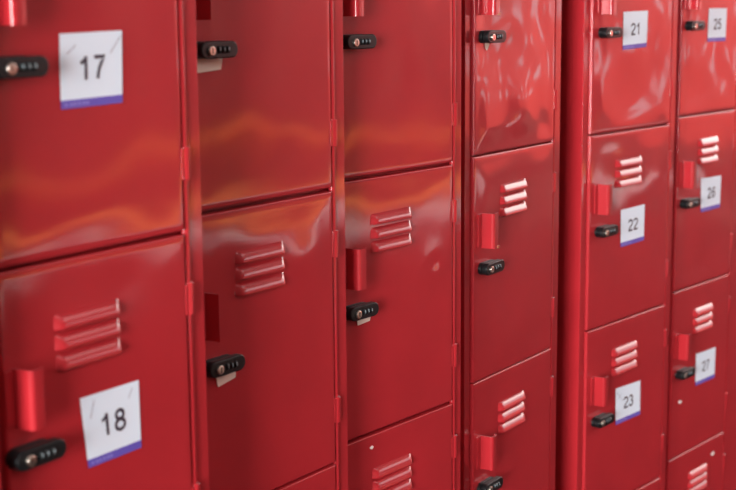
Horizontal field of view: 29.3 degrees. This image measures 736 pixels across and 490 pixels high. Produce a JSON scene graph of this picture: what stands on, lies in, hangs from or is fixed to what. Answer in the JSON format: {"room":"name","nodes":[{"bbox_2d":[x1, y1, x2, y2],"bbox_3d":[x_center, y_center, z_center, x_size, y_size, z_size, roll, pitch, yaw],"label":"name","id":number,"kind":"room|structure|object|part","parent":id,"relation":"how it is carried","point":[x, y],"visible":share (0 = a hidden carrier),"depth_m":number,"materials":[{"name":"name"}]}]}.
{"room":"changing room","nodes":[
{"label":"changing room","id":0,"kind":"room"},
{"bbox_3d":[8.027,1.529,1.207,16.200,0.100,23.400,6,12,36],"label":"floor","id":1,"kind":"structure","parent":0,"visible":0},
{"bbox_2d":[0,0,208,489],"bbox_3d":[-0.475,0.470,1.876,0.448,1.920,0.378,6,11,33],"label":"locker","id":2,"kind":"object","parent":1,"relation":"on","point":[103,356],"visible":1,"depth_m":1.68,"materials":[{"name":"red metal"}]},
{"bbox_3d":[-0.390,-0.270,1.507,0.044,0.069,0.019,-2,10,-11],"label":"pull handle","id":3,"kind":"part","parent":2,"relation":"part of","materials":[{"name":"red metal"}]},
{"bbox_3d":[-0.386,0.174,1.582,0.044,0.069,0.019,-2,10,-11],"label":"pull handle","id":4,"kind":"part","parent":2,"relation":"part of","materials":[{"name":"red metal"}]},
{"bbox_2d":[53,299,121,370],"bbox_3d":[-0.332,0.106,1.676,0.012,0.067,0.113,6,11,33],"label":"vent","id":5,"kind":"object","parent":2,"relation":"attached to","point":[87,333],"depth_m":1.67,"materials":[{"name":"red metal"}]},
{"bbox_3d":[-0.330,-0.216,1.647,0.017,0.445,0.314,6,11,33],"label":"door","id":6,"kind":"part","parent":2,"relation":"part of","materials":[{"name":"red metal"}]},
{"bbox_3d":[-0.326,0.228,1.722,0.017,0.445,0.314,6,11,33],"label":"door","id":7,"kind":"part","parent":2,"relation":"part of","materials":[{"name":"red metal"}]},
{"bbox_3d":[-0.233,0.465,1.903,0.011,1.914,0.011,-3,10,-12],"label":"hinge rod","id":8,"kind":"part","parent":2,"relation":"part of","materials":[{"name":"red metal"}]},
{"bbox_2d":[195,0,347,489],"bbox_3d":[-0.303,0.399,2.286,0.447,1.921,0.398,6,12,35],"label":"locker","id":9,"kind":"object","parent":1,"relation":"on","point":[270,72],"visible":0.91,"depth_m":2.11,"materials":[{"name":"red metal"}]},
{"bbox_3d":[-0.228,-0.341,1.910,0.028,0.069,0.017,6,12,35],"label":"pull handle","id":10,"kind":"part","parent":9,"relation":"part of","materials":[{"name":"red metal"}]},
{"bbox_3d":[-0.225,0.103,1.985,0.028,0.069,0.017,6,12,35],"label":"pull handle","id":11,"kind":"part","parent":9,"relation":"part of","materials":[{"name":"red metal"}]},
{"bbox_2d":[235,241,285,295],"bbox_3d":[-0.158,0.034,2.085,0.012,0.067,0.116,6,12,35],"label":"vent","id":12,"kind":"object","parent":9,"relation":"attached to","point":[260,266],"depth_m":2.08,"materials":[{"name":"red metal"}]},
{"bbox_3d":[-0.161,-0.287,2.051,0.017,0.445,0.334,6,12,35],"label":"door","id":13,"kind":"part","parent":9,"relation":"part of","materials":[{"name":"red metal"}]},
{"bbox_3d":[-0.157,0.158,2.126,0.018,0.445,0.334,6,12,35],"label":"door","id":14,"kind":"part","parent":9,"relation":"part of","materials":[{"name":"red metal"}]},
{"bbox_3d":[-0.153,0.601,2.201,0.017,0.446,0.334,6,12,35],"label":"door","id":15,"kind":"part","parent":9,"relation":"part of","materials":[{"name":"red metal"}]},
{"bbox_3d":[-0.053,0.394,2.312,0.011,1.915,0.011,-6,11,-27],"label":"hinge rod","id":16,"kind":"part","parent":9,"relation":"part of","materials":[{"name":"red metal"}]},
{"bbox_2d":[342,0,460,489],"bbox_3d":[-0.095,0.337,2.640,0.448,1.922,0.397,7,12,38],"label":"locker","id":17,"kind":"object","parent":1,"relation":"on","point":[402,58],"visible":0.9,"depth_m":2.47,"materials":[{"name":"red metal"}]},
{"bbox_3d":[-0.028,-0.403,2.268,0.044,0.069,0.019,-2,10,-6],"label":"pull handle","id":18,"kind":"part","parent":17,"relation":"part of","materials":[{"name":"red metal"}]},
{"bbox_3d":[-0.024,0.040,2.342,0.044,0.069,0.019,-2,10,-6],"label":"pull handle","id":19,"kind":"part","parent":17,"relation":"part of","materials":[{"name":"red metal"}]},
{"bbox_2d":[370,207,411,252],"bbox_3d":[0.042,-0.028,2.434,0.012,0.067,0.117,7,12,38],"label":"vent","id":20,"kind":"object","parent":17,"relation":"attached to","point":[390,227],"depth_m":2.43,"materials":[{"name":"red metal"}]},
{"bbox_2d":[372,454,412,489],"bbox_3d":[0.046,0.416,2.509,0.012,0.067,0.117,7,12,38],"label":"vent","id":21,"kind":"object","parent":17,"relation":"attached to","point":[389,471],"depth_m":2.50,"materials":[{"name":"red metal"}]},
{"bbox_3d":[0.041,-0.349,2.401,0.016,0.445,0.340,7,12,38],"label":"door","id":22,"kind":"part","parent":17,"relation":"part of","materials":[{"name":"red metal"}]},
{"bbox_3d":[0.046,0.095,2.475,0.017,0.444,0.340,7,12,38],"label":"door","id":23,"kind":"part","parent":17,"relation":"part of","materials":[{"name":"red metal"}]},
{"bbox_3d":[0.049,0.539,2.550,0.017,0.445,0.340,7,12,38],"label":"door","id":24,"kind":"part","parent":17,"relation":"part of","materials":[{"name":"red metal"}]},
{"bbox_3d":[0.159,0.334,2.658,0.011,1.916,0.011,-2,10,-7],"label":"hinge rod","id":25,"kind":"part","parent":17,"relation":"part of","materials":[{"name":"red metal"}]},
{"bbox_2d":[460,0,561,489],"bbox_3d":[0.145,0.269,3.038,0.449,1.920,0.416,6,11,33],"label":"locker","id":26,"kind":"object","parent":1,"relation":"on","point":[511,49],"visible":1,"depth_m":2.85,"materials":[{"name":"red metal"}]},
{"bbox_3d":[0.238,0.416,2.818,0.044,0.069,0.019,-2,10,-11],"label":"pull handle","id":27,"kind":"part","parent":26,"relation":"part of","materials":[{"name":"red metal"}]},
{"bbox_3d":[0.236,-0.027,2.744,0.048,0.070,0.019,-3,10,-12],"label":"pull handle","id":28,"kind":"part","parent":26,"relation":"part of","materials":[{"name":"red metal"}]},
{"bbox_3d":[0.231,-0.471,2.670,0.048,0.070,0.019,-3,10,-12],"label":"pull handle","id":29,"kind":"part","parent":26,"relation":"part of","materials":[{"name":"red metal"}]},
{"bbox_3d":[0.298,0.469,2.960,0.016,0.447,0.346,6,11,33],"label":"door","id":30,"kind":"part","parent":26,"relation":"part of","materials":[{"name":"red metal"}]},
{"bbox_3d":[0.295,0.026,2.885,0.017,0.447,0.346,6,11,33],"label":"door","id":31,"kind":"part","parent":26,"relation":"part of","materials":[{"name":"red metal"}]},
{"bbox_2d":[498,391,525,433],"bbox_3d":[0.301,0.346,2.924,0.012,0.067,0.117,6,11,33],"label":"vent","id":32,"kind":"object","parent":26,"relation":"attached to","point":[511,404],"depth_m":2.92,"materials":[{"name":"red metal"}]},
{"bbox_3d":[0.293,-0.417,2.809,0.023,0.446,0.346,6,11,33],"label":"door","id":33,"kind":"part","parent":26,"relation":"part of","materials":[{"name":"red metal"}]},
{"bbox_2d":[499,178,527,216],"bbox_3d":[0.296,-0.098,2.850,0.012,0.067,0.117,6,11,33],"label":"vent","id":34,"kind":"object","parent":26,"relation":"attached to","point":[513,192],"depth_m":2.84,"materials":[{"name":"red metal"}]},
{"bbox_3d":[0.398,0.262,3.079,0.011,1.915,0.011,-6,11,-29],"label":"hinge rod","id":35,"kind":"part","parent":26,"relation":"part of","materials":[{"name":"red metal"}]},
{"bbox_2d":[555,0,677,489],"bbox_3d":[0.475,0.189,3.503,0.448,1.918,0.442,7,12,39],"label":"locker","id":36,"kind":"object","parent":1,"relation":"on","point":[618,78],"visible":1,"depth_m":3.29,"materials":[{"name":"red metal"}]},
{"bbox_3d":[0.311,0.215,3.355,0.385,1.918,0.002,7,12,39],"label":"panel","id":37,"kind":"part","parent":36,"relation":"part of","materials":[{"name":"red metal"}]},
{"bbox_3d":[0.538,0.341,3.270,0.044,0.069,0.019,-1,10,-5],"label":"pull handle","id":38,"kind":"part","parent":36,"relation":"part of","materials":[{"name":"red metal"}]},
{"bbox_3d":[0.534,-0.103,3.195,0.044,0.069,0.019,-1,10,-5],"label":"pull handle","id":39,"kind":"part","parent":36,"relation":"part of","materials":[{"name":"red metal"}]},
{"bbox_3d":[0.531,-0.547,3.121,0.044,0.069,0.019,-1,10,-5],"label":"pull handle","id":40,"kind":"part","parent":36,"relation":"part of","materials":[{"name":"red metal"}]},
{"bbox_3d":[0.618,0.394,3.411,0.017,0.446,0.376,7,12,39],"label":"door","id":41,"kind":"part","parent":36,"relation":"part of","materials":[{"name":"red metal"}]},
{"bbox_2d":[611,340,637,375],"bbox_3d":[0.618,0.270,3.375,0.012,0.067,0.123,7,12,39],"label":"vent","id":42,"kind":"object","parent":36,"relation":"attached to","point":[624,353],"depth_m":3.37,"materials":[{"name":"red metal"}]},
{"bbox_3d":[0.614,-0.049,3.336,0.017,0.446,0.376,7,12,39],"label":"door","id":43,"kind":"part","parent":36,"relation":"part of","materials":[{"name":"red metal"}]},
{"bbox_2d":[615,155,642,187],"bbox_3d":[0.614,-0.173,3.300,0.012,0.067,0.123,7,12,39],"label":"vent","id":44,"kind":"object","parent":36,"relation":"attached to","point":[628,168],"depth_m":3.29,"materials":[{"name":"red metal"}]},
{"bbox_3d":[0.610,-0.493,3.261,0.018,0.446,0.376,7,12,39],"label":"door","id":45,"kind":"part","parent":36,"relation":"part of","materials":[{"name":"red metal"}]},
{"bbox_3d":[0.622,0.838,3.486,0.017,0.446,0.376,7,12,39],"label":"door","id":46,"kind":"part","parent":36,"relation":"part of","materials":[{"name":"red metal"}]},
{"bbox_3d":[0.741,0.184,3.530,0.011,1.912,0.011,-1,10,-6],"label":"hinge rod","id":47,"kind":"part","parent":36,"relation":"part of","materials":[{"name":"red metal"}]},
{"bbox_2d":[665,0,735,489],"bbox_3d":[0.773,0.114,3.909,0.449,1.926,0.474,7,12,39],"label":"locker","id":48,"kind":"object","parent":1,"relation":"on","point":[701,384],"visible":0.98,"depth_m":3.72,"materials":[{"name":"red metal"}]},
{"bbox_3d":[0.819,0.265,3.655,0.044,0.069,0.019,-1,10,-5],"label":"pull handle","id":49,"kind":"part","parent":48,"relation":"part of","materials":[{"name":"red metal"}]},
{"bbox_3d":[0.815,-0.179,3.581,0.044,0.069,0.019,-1,10,-5],"label":"pull handle","id":50,"kind":"part","parent":48,"relation":"part of","materials":[{"name":"red metal"}]},
{"bbox_3d":[0.812,-0.623,3.506,0.044,0.069,0.019,-1,10,-5],"label":"pull handle","id":51,"kind":"part","parent":48,"relation":"part of","materials":[{"name":"red metal"}]},
{"bbox_3d":[0.889,0.765,3.854,0.017,0.447,0.324,7,12,39],"label":"door","id":52,"kind":"part","parent":48,"relation":"part of","materials":[{"name":"red metal"}]},
{"bbox_2d":[688,463,707,489],"bbox_3d":[0.899,0.639,3.831,0.012,0.067,0.116,7,12,39],"label":"vent","id":53,"kind":"object","parent":48,"relation":"attached to","point":[697,472],"depth_m":3.82,"materials":[{"name":"red metal"}]},
{"bbox_3d":[0.885,0.322,3.780,0.017,0.447,0.324,7,12,39],"label":"door","id":54,"kind":"part","parent":48,"relation":"part of","materials":[{"name":"red metal"}]},
{"bbox_2d":[692,303,713,333],"bbox_3d":[0.896,0.195,3.756,0.012,0.067,0.116,7,12,39],"label":"vent","id":55,"kind":"object","parent":48,"relation":"attached to","point":[702,313],"depth_m":3.75,"materials":[{"name":"red metal"}]},
{"bbox_3d":[0.881,-0.122,3.705,0.018,0.447,0.324,7,12,39],"label":"door","id":56,"kind":"part","parent":48,"relation":"part of","materials":[{"name":"red metal"}]},
{"bbox_3d":[0.878,-0.566,3.630,0.020,0.446,0.324,7,12,39],"label":"door","id":57,"kind":"part","parent":48,"relation":"part of","materials":[{"name":"red metal"}]},
{"bbox_2d":[698,136,718,164],"bbox_3d":[0.892,-0.248,3.682,0.012,0.067,0.116,7,12,39],"label":"vent","id":58,"kind":"object","parent":48,"relation":"attached to","point":[708,146],"depth_m":3.67,"materials":[{"name":"red metal"}]},
{"bbox_3d":[0.993,0.119,3.880,0.011,1.920,0.011,-5,10,-23],"label":"hinge rod","id":59,"kind":"part","parent":48,"relation":"part of","materials":[{"name":"red metal"}]}
]}

